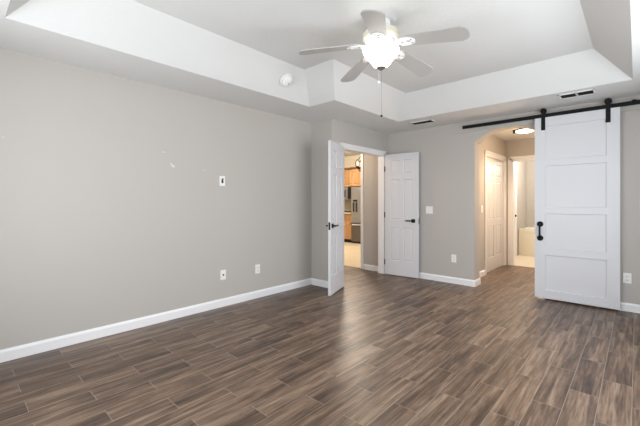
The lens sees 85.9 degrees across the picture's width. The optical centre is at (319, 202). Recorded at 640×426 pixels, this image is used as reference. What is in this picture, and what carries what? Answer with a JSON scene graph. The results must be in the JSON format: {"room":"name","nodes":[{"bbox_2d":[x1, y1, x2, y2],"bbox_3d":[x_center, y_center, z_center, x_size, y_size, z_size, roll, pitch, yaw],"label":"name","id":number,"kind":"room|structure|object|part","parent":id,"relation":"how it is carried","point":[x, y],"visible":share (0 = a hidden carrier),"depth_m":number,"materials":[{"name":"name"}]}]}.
{"room":"empty bedroom","nodes":[
{"label":"empty bedroom","id":0,"kind":"room"},
{"bbox_2d":[0,47,310,349],"bbox_3d":[-1.600,-0.195,3.661,0.121,2.850,4.210,0,0,43],"label":"wall","id":1,"kind":"structure","parent":0,"point":[114,208],"depth_m":3.32,"materials":[{"name":"beige paint"}]},
{"bbox_2d":[0,278,327,362],"bbox_3d":[-1.302,1.183,3.588,0.419,0.095,4.208,0,0,43],"label":"baseboard","id":2,"kind":"structure","parent":1,"relation":"attached to","point":[20,351],"depth_m":3.35,"materials":[{"name":"white paint"}]},
{"bbox_2d":[219,176,224,185],"bbox_3d":[-1.152,-0.253,4.053,0.008,0.116,0.072,0,0,43],"label":"phone jack plate","id":3,"kind":"object","parent":1,"relation":"attached to","point":[221,178],"visible":1,"depth_m":4.05,"materials":[{"name":"white plastic"}]},
{"bbox_2d":[220,270,225,279],"bbox_3d":[-1.140,0.857,4.059,0.018,0.116,0.072,0,0,43],"label":"cable jack plate","id":4,"kind":"object","parent":1,"relation":"attached to","point":[222,272],"visible":1,"depth_m":4.05,"materials":[{"name":"white plastic"}]},
{"bbox_2d":[255,264,259,273],"bbox_3d":[-0.803,0.858,4.431,0.009,0.116,0.072,0,0,43],"label":"wall outlet","id":5,"kind":"object","parent":1,"relation":"attached to","point":[257,267],"visible":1,"depth_m":4.42,"materials":[{"name":"white plastic"}]},
{"bbox_2d":[0,242,639,425],"bbox_3d":[0.458,1.290,5.973,8.970,0.120,10.500,0,0,43],"label":"floor","id":6,"kind":"structure","parent":0,"point":[381,349],"depth_m":2.61,"materials":[{"name":"brown wood"}]},
{"bbox_2d":[344,214,351,242],"bbox_3d":[0.699,0.790,11.052,1.235,0.880,0.650,0,0,43],"label":"base cabinet","id":7,"kind":"object","parent":6,"relation":"on","point":[347,217],"visible":0.21,"depth_m":10.52,"materials":[{"name":"brown wood"}]},
{"bbox_3d":[0.808,0.445,10.563,0.400,0.150,0.020,0,0,43],"label":"drawer","id":8,"kind":"part","parent":7,"relation":"part of","materials":[{"name":"brown wood"}]},
{"bbox_3d":[0.808,0.843,10.563,0.400,0.563,0.020,0,0,43],"label":"door","id":9,"kind":"part","parent":7,"relation":"part of","materials":[{"name":"brown wood"}]},
{"bbox_2d":[351,187,360,243],"bbox_3d":[1.479,0.380,10.294,0.910,1.700,0.706,0,0,43],"label":"refrigerator","id":10,"kind":"object","parent":6,"relation":"on","point":[355,191],"visible":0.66,"depth_m":10.26,"materials":[{"name":"silver metal"}]},
{"bbox_3d":[1.294,0.892,10.094,0.910,0.535,0.060,0,0,43],"label":"freezer drawer","id":11,"kind":"part","parent":10,"relation":"part of","materials":[{"name":"silver metal"}]},
{"bbox_3d":[1.126,0.072,10.249,0.451,1.075,0.060,0,0,43],"label":"door","id":12,"kind":"part","parent":10,"relation":"part of","materials":[{"name":"silver metal"}]},
{"bbox_2d":[519,227,534,256],"bbox_3d":[5.388,0.920,7.798,1.380,0.620,0.821,0,0,43],"label":"bathtub","id":13,"kind":"object","parent":6,"relation":"on","point":[526,234],"visible":0.25,"depth_m":7.86,"materials":[{"name":"beige"}]},
{"bbox_2d":[519,227,534,231],"bbox_3d":[5.388,0.810,7.798,1.380,0.400,0.820,0,0,43],"label":"tub basin","id":14,"kind":"object","parent":13,"relation":"in","point":[526,229],"depth_m":7.91,"materials":[{"name":"white plastic"}]},
{"bbox_2d":[0,0,639,140],"bbox_3d":[1.302,-1.407,3.622,4.440,0.427,8.090,0,0,43],"label":"ceiling","id":15,"kind":"structure","parent":0,"point":[517,57],"depth_m":3.14,"materials":[{"name":"white paint"}]},
{"bbox_2d":[280,73,292,86],"bbox_3d":[-0.368,-1.344,3.783,0.160,0.121,0.121,0,0,-40],"label":"smoke detector","id":16,"kind":"object","parent":15,"relation":"attached to","point":[286,80],"visible":1,"depth_m":3.75,"materials":[{"name":"white plastic"}]},
{"bbox_2d":[298,10,469,116],"bbox_3d":[0.537,-1.089,2.812,1.281,0.787,1.277,0,0,43],"label":"ceiling fan","id":17,"kind":"object","parent":15,"relation":"hanging from","point":[381,39],"visible":1,"depth_m":2.71,"materials":[{"name":"white wood"}]},
{"bbox_3d":[0.071,-1.239,2.791,0.491,0.093,0.161,0,0,-5],"label":"fan blade","id":18,"kind":"part","parent":17,"relation":"part of","materials":[{"name":"grey wood"}]},
{"bbox_3d":[0.350,-1.239,3.210,0.161,0.093,0.491,0,0,-23],"label":"fan blade","id":19,"kind":"part","parent":17,"relation":"part of","materials":[{"name":"grey wood"}]},
{"bbox_3d":[0.383,-1.239,2.396,0.161,0.093,0.491,0,0,13],"label":"fan blade","id":20,"kind":"part","parent":17,"relation":"part of","materials":[{"name":"grey wood"}]},
{"bbox_3d":[0.502,-0.898,2.805,0.003,0.370,0.003,0,0,43],"label":"pull chain","id":21,"kind":"part","parent":17,"relation":"part of","materials":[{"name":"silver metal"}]},
{"bbox_3d":[0.499,-1.186,2.808,0.300,0.166,0.300,0,0,43],"label":"lamp shade","id":22,"kind":"part","parent":17,"relation":"part of","materials":[{"name":"white glass"}]},
{"bbox_3d":[0.835,-1.239,3.074,0.491,0.093,0.161,0,0,-41],"label":"fan blade","id":23,"kind":"part","parent":17,"relation":"part of","materials":[{"name":"grey wood"}]},
{"bbox_3d":[0.856,-1.239,2.571,0.491,0.093,0.161,0,0,31],"label":"fan blade","id":24,"kind":"part","parent":17,"relation":"part of","materials":[{"name":"grey wood"}]},
{"bbox_2d":[409,119,435,124],"bbox_3d":[1.519,-1.188,5.103,0.350,0.010,0.160,0,0,43],"label":"ceiling vent","id":25,"kind":"object","parent":15,"relation":"in","point":[429,120],"visible":1,"depth_m":5.10,"materials":[{"name":"white plastic"}]},
{"bbox_2d":[513,128,533,133],"bbox_3d":[3.382,-1.180,5.669,0.270,0.060,0.270,0,0,-15],"label":"hall ceiling light","id":26,"kind":"object","parent":15,"relation":"attached to","point":[520,130],"visible":0.84,"depth_m":5.62,"materials":[{"name":"white glass"}]},
{"bbox_3d":[3.382,-1.171,5.669,0.270,0.042,0.270,0,0,43],"label":"lamp shade","id":27,"kind":"part","parent":26,"relation":"part of","materials":[{"name":"white glass"}]},
{"bbox_2d":[558,89,595,98],"bbox_3d":[2.825,-1.188,3.779,0.325,0.010,0.185,0,0,43],"label":"ceiling vent","id":28,"kind":"object","parent":15,"relation":"in","point":[591,91],"visible":1,"depth_m":3.77,"materials":[{"name":"white plastic"}]},
{"bbox_2d":[311,119,336,280],"bbox_3d":[0.016,-0.195,5.115,0.525,2.850,0.120,0,0,43],"label":"wall","id":29,"kind":"structure","parent":0,"point":[323,131],"depth_m":5.04,"materials":[{"name":"beige paint"}]},
{"bbox_2d":[326,140,343,295],"bbox_3d":[0.232,0.204,4.759,0.135,2.028,0.591,0,0,22],"label":"door","id":30,"kind":"structure","parent":29,"relation":"in","point":[335,225],"depth_m":4.66,"materials":[{"name":"white paint"}]},
{"bbox_2d":[344,155,360,210],"bbox_3d":[1.872,-0.195,10.506,4.900,2.850,0.120,0,0,43],"label":"wall","id":31,"kind":"structure","parent":0,"point":[349,161],"depth_m":11.26,"materials":[{"name":"beige paint"}]},
{"bbox_2d":[344,170,352,186],"bbox_3d":[0.861,-0.755,11.006,0.775,0.530,0.498,0,0,43],"label":"upper cabinet","id":32,"kind":"object","parent":31,"relation":"attached to","point":[347,173],"visible":0.15,"depth_m":10.71,"materials":[{"name":"brown wood"}]},
{"bbox_2d":[344,187,350,199],"bbox_3d":[0.855,-0.282,11.004,0.760,0.405,0.488,0,0,43],"label":"microwave","id":33,"kind":"object","parent":32,"relation":"attached to","point":[347,190],"visible":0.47,"depth_m":10.70,"materials":[{"name":"silver metal"}]},
{"bbox_3d":[0.939,-0.292,10.659,0.160,0.365,0.022,0,0,43],"label":"control panel","id":34,"kind":"part","parent":33,"relation":"part of","materials":[{"name":"black plastic"}]},
{"bbox_2d":[351,169,360,186],"bbox_3d":[1.489,-0.755,10.378,0.990,0.530,0.568,0,0,43],"label":"upper cabinet","id":35,"kind":"object","parent":31,"relation":"attached to","point":[355,173],"visible":0.11,"depth_m":10.41,"materials":[{"name":"brown wood"}]},
{"bbox_2d":[344,151,360,156],"bbox_3d":[-0.217,-1.595,8.331,5.020,0.150,6.150,0,0,43],"label":"ceiling","id":36,"kind":"structure","parent":0,"point":[346,153],"depth_m":10.68,"materials":[{"name":"white paint"}]},
{"bbox_2d":[355,156,360,171],"bbox_3d":[0.989,-1.085,7.517,0.438,0.869,0.431,0,0,43],"label":"chandelier","id":37,"kind":"object","parent":36,"relation":"hanging from","point":[357,163],"visible":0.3,"depth_m":7.45,"materials":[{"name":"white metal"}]},
{"bbox_2d":[337,120,387,154],"bbox_3d":[0.674,-0.195,5.529,0.120,2.850,1.380,0,0,43],"label":"wall","id":38,"kind":"structure","parent":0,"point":[347,133],"depth_m":5.42,"materials":[{"name":"beige paint"}]},
{"bbox_2d":[480,135,505,270],"bbox_3d":[2.975,-0.070,6.113,0.120,2.600,2.160,0,0,43],"label":"wall","id":39,"kind":"structure","parent":0,"point":[494,144],"depth_m":5.78,"materials":[{"name":"beige paint"}]},
{"bbox_2d":[487,157,502,271],"bbox_3d":[3.194,0.213,6.306,0.035,2.010,1.078,0,0,43],"label":"door","id":40,"kind":"structure","parent":39,"relation":"in","point":[494,167],"depth_m":6.27,"materials":[{"name":"white paint"}]},
{"bbox_2d":[485,150,506,274],"bbox_3d":[3.179,0.170,6.320,0.138,2.120,1.270,0,0,43],"label":"trim","id":41,"kind":"structure","parent":39,"relation":"attached to","point":[491,154],"depth_m":6.69,"materials":[{"name":"white paint"}]},
{"bbox_2d":[363,95,639,304],"bbox_3d":[0.857,-0.195,6.442,8.920,2.850,0.230,0,0,43],"label":"wall","id":42,"kind":"structure","parent":0,"point":[449,163],"depth_m":5.19,"materials":[{"name":"beige paint"}]},
{"bbox_2d":[361,154,362,268],"bbox_3d":[-0.075,0.040,7.217,2.500,2.380,0.136,0,0,43],"label":"trim","id":43,"kind":"structure","parent":42,"relation":"attached to","point":[361,154],"depth_m":6.34,"materials":[{"name":"white paint"}]},
{"bbox_2d":[339,142,386,273],"bbox_3d":[0.674,0.176,5.516,0.138,2.107,1.304,0,0,43],"label":"door frame","id":44,"kind":"structure","parent":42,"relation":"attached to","point":[380,154],"depth_m":5.92,"materials":[{"name":"white paint"}]},
{"bbox_2d":[363,264,377,271],"bbox_3d":[0.945,1.183,6.195,0.385,0.095,0.014,0,0,43],"label":"baseboard","id":45,"kind":"structure","parent":42,"relation":"attached to","point":[365,266],"depth_m":6.21,"materials":[{"name":"white paint"}]},
{"bbox_2d":[384,152,418,277],"bbox_3d":[1.339,0.204,5.683,0.610,2.028,0.085,0,0,38],"label":"door","id":46,"kind":"structure","parent":42,"relation":"in","point":[401,214],"depth_m":5.67,"materials":[{"name":"white paint"}]},
{"bbox_2d":[426,206,432,213],"bbox_3d":[1.742,0.121,5.476,0.116,0.116,0.010,0,0,43],"label":"light switch","id":47,"kind":"object","parent":42,"relation":"attached to","point":[429,209],"visible":1,"depth_m":5.47,"materials":[{"name":"white plastic"}]},
{"bbox_2d":[419,269,484,286],"bbox_3d":[2.048,1.183,5.849,1.466,0.095,0.982,0,0,43],"label":"baseboard","id":48,"kind":"structure","parent":42,"relation":"attached to","point":[467,282],"depth_m":5.26,"materials":[{"name":"white paint"}]},
{"bbox_2d":[451,254,455,262],"bbox_3d":[2.029,0.851,5.211,0.072,0.116,0.009,0,0,43],"label":"wall outlet","id":49,"kind":"object","parent":42,"relation":"attached to","point":[453,257],"visible":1,"depth_m":5.21,"materials":[{"name":"white plastic"}]},
{"bbox_2d":[453,98,639,133],"bbox_3d":[2.981,-1.093,4.324,2.625,0.123,0.021,0,0,43],"label":"board","id":50,"kind":"object","parent":42,"relation":"attached to","point":[457,129],"visible":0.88,"depth_m":4.64,"materials":[{"name":"beige paint"}]},
{"bbox_2d":[462,98,639,309],"bbox_3d":[2.990,0.008,4.215,2.445,2.396,0.126,0,0,43],"label":"barn door","id":51,"kind":"structure","parent":50,"relation":"attached to","point":[577,155],"depth_m":4.12,"materials":[{"name":"white paint"}]},
{"bbox_3d":[2.784,0.363,4.352,0.070,0.247,0.048,0,0,43],"label":"pull handle","id":52,"kind":"part","parent":51,"relation":"part of","materials":[{"name":"black metal"}]},
{"bbox_3d":[3.006,-1.103,4.234,2.445,0.058,0.076,0,0,43],"label":"barn door rail","id":53,"kind":"part","parent":51,"relation":"part of","materials":[{"name":"black metal"}]},
{"bbox_2d":[546,298,639,312],"bbox_3d":[3.419,1.183,3.925,1.440,0.095,0.014,0,0,43],"label":"baseboard","id":54,"kind":"structure","parent":42,"relation":"attached to","point":[629,307],"depth_m":3.87,"materials":[{"name":"white paint"}]},
{"bbox_2d":[623,273,631,283],"bbox_3d":[3.470,0.856,3.881,0.072,0.116,0.009,0,0,43],"label":"wall outlet","id":55,"kind":"object","parent":42,"relation":"attached to","point":[627,277],"visible":1,"depth_m":3.88,"materials":[{"name":"white plastic"}]},
{"bbox_2d":[515,161,525,255],"bbox_3d":[4.402,-0.070,7.851,0.120,2.600,2.330,0,0,43],"label":"wall","id":56,"kind":"structure","parent":0,"point":[521,166],"depth_m":8.21,"materials":[{"name":"beige paint"}]},
{"bbox_2d":[515,163,516,256],"bbox_3d":[4.124,0.170,7.536,0.138,2.120,0.920,0,0,43],"label":"trim","id":57,"kind":"structure","parent":56,"relation":"attached to","point":[515,163],"depth_m":7.80,"materials":[{"name":"white paint"}]},
{"bbox_2d":[506,138,534,264],"bbox_3d":[4.189,-0.070,6.381,1.300,2.600,0.120,0,0,43],"label":"wall","id":58,"kind":"structure","parent":0,"point":[522,147],"depth_m":6.64,"materials":[{"name":"beige paint"}]},
{"bbox_2d":[508,155,534,264],"bbox_3d":[4.076,0.170,6.473,0.940,2.120,0.138,0,0,43],"label":"trim","id":59,"kind":"structure","parent":58,"relation":"attached to","point":[511,160],"depth_m":6.70,"materials":[{"name":"white paint"}]},
{"bbox_2d":[526,161,534,226],"bbox_3d":[5.758,-0.070,8.103,1.530,2.600,0.120,0,0,43],"label":"wall","id":60,"kind":"structure","parent":0,"point":[530,165],"depth_m":8.52,"materials":[{"name":"beige paint"}]}
]}

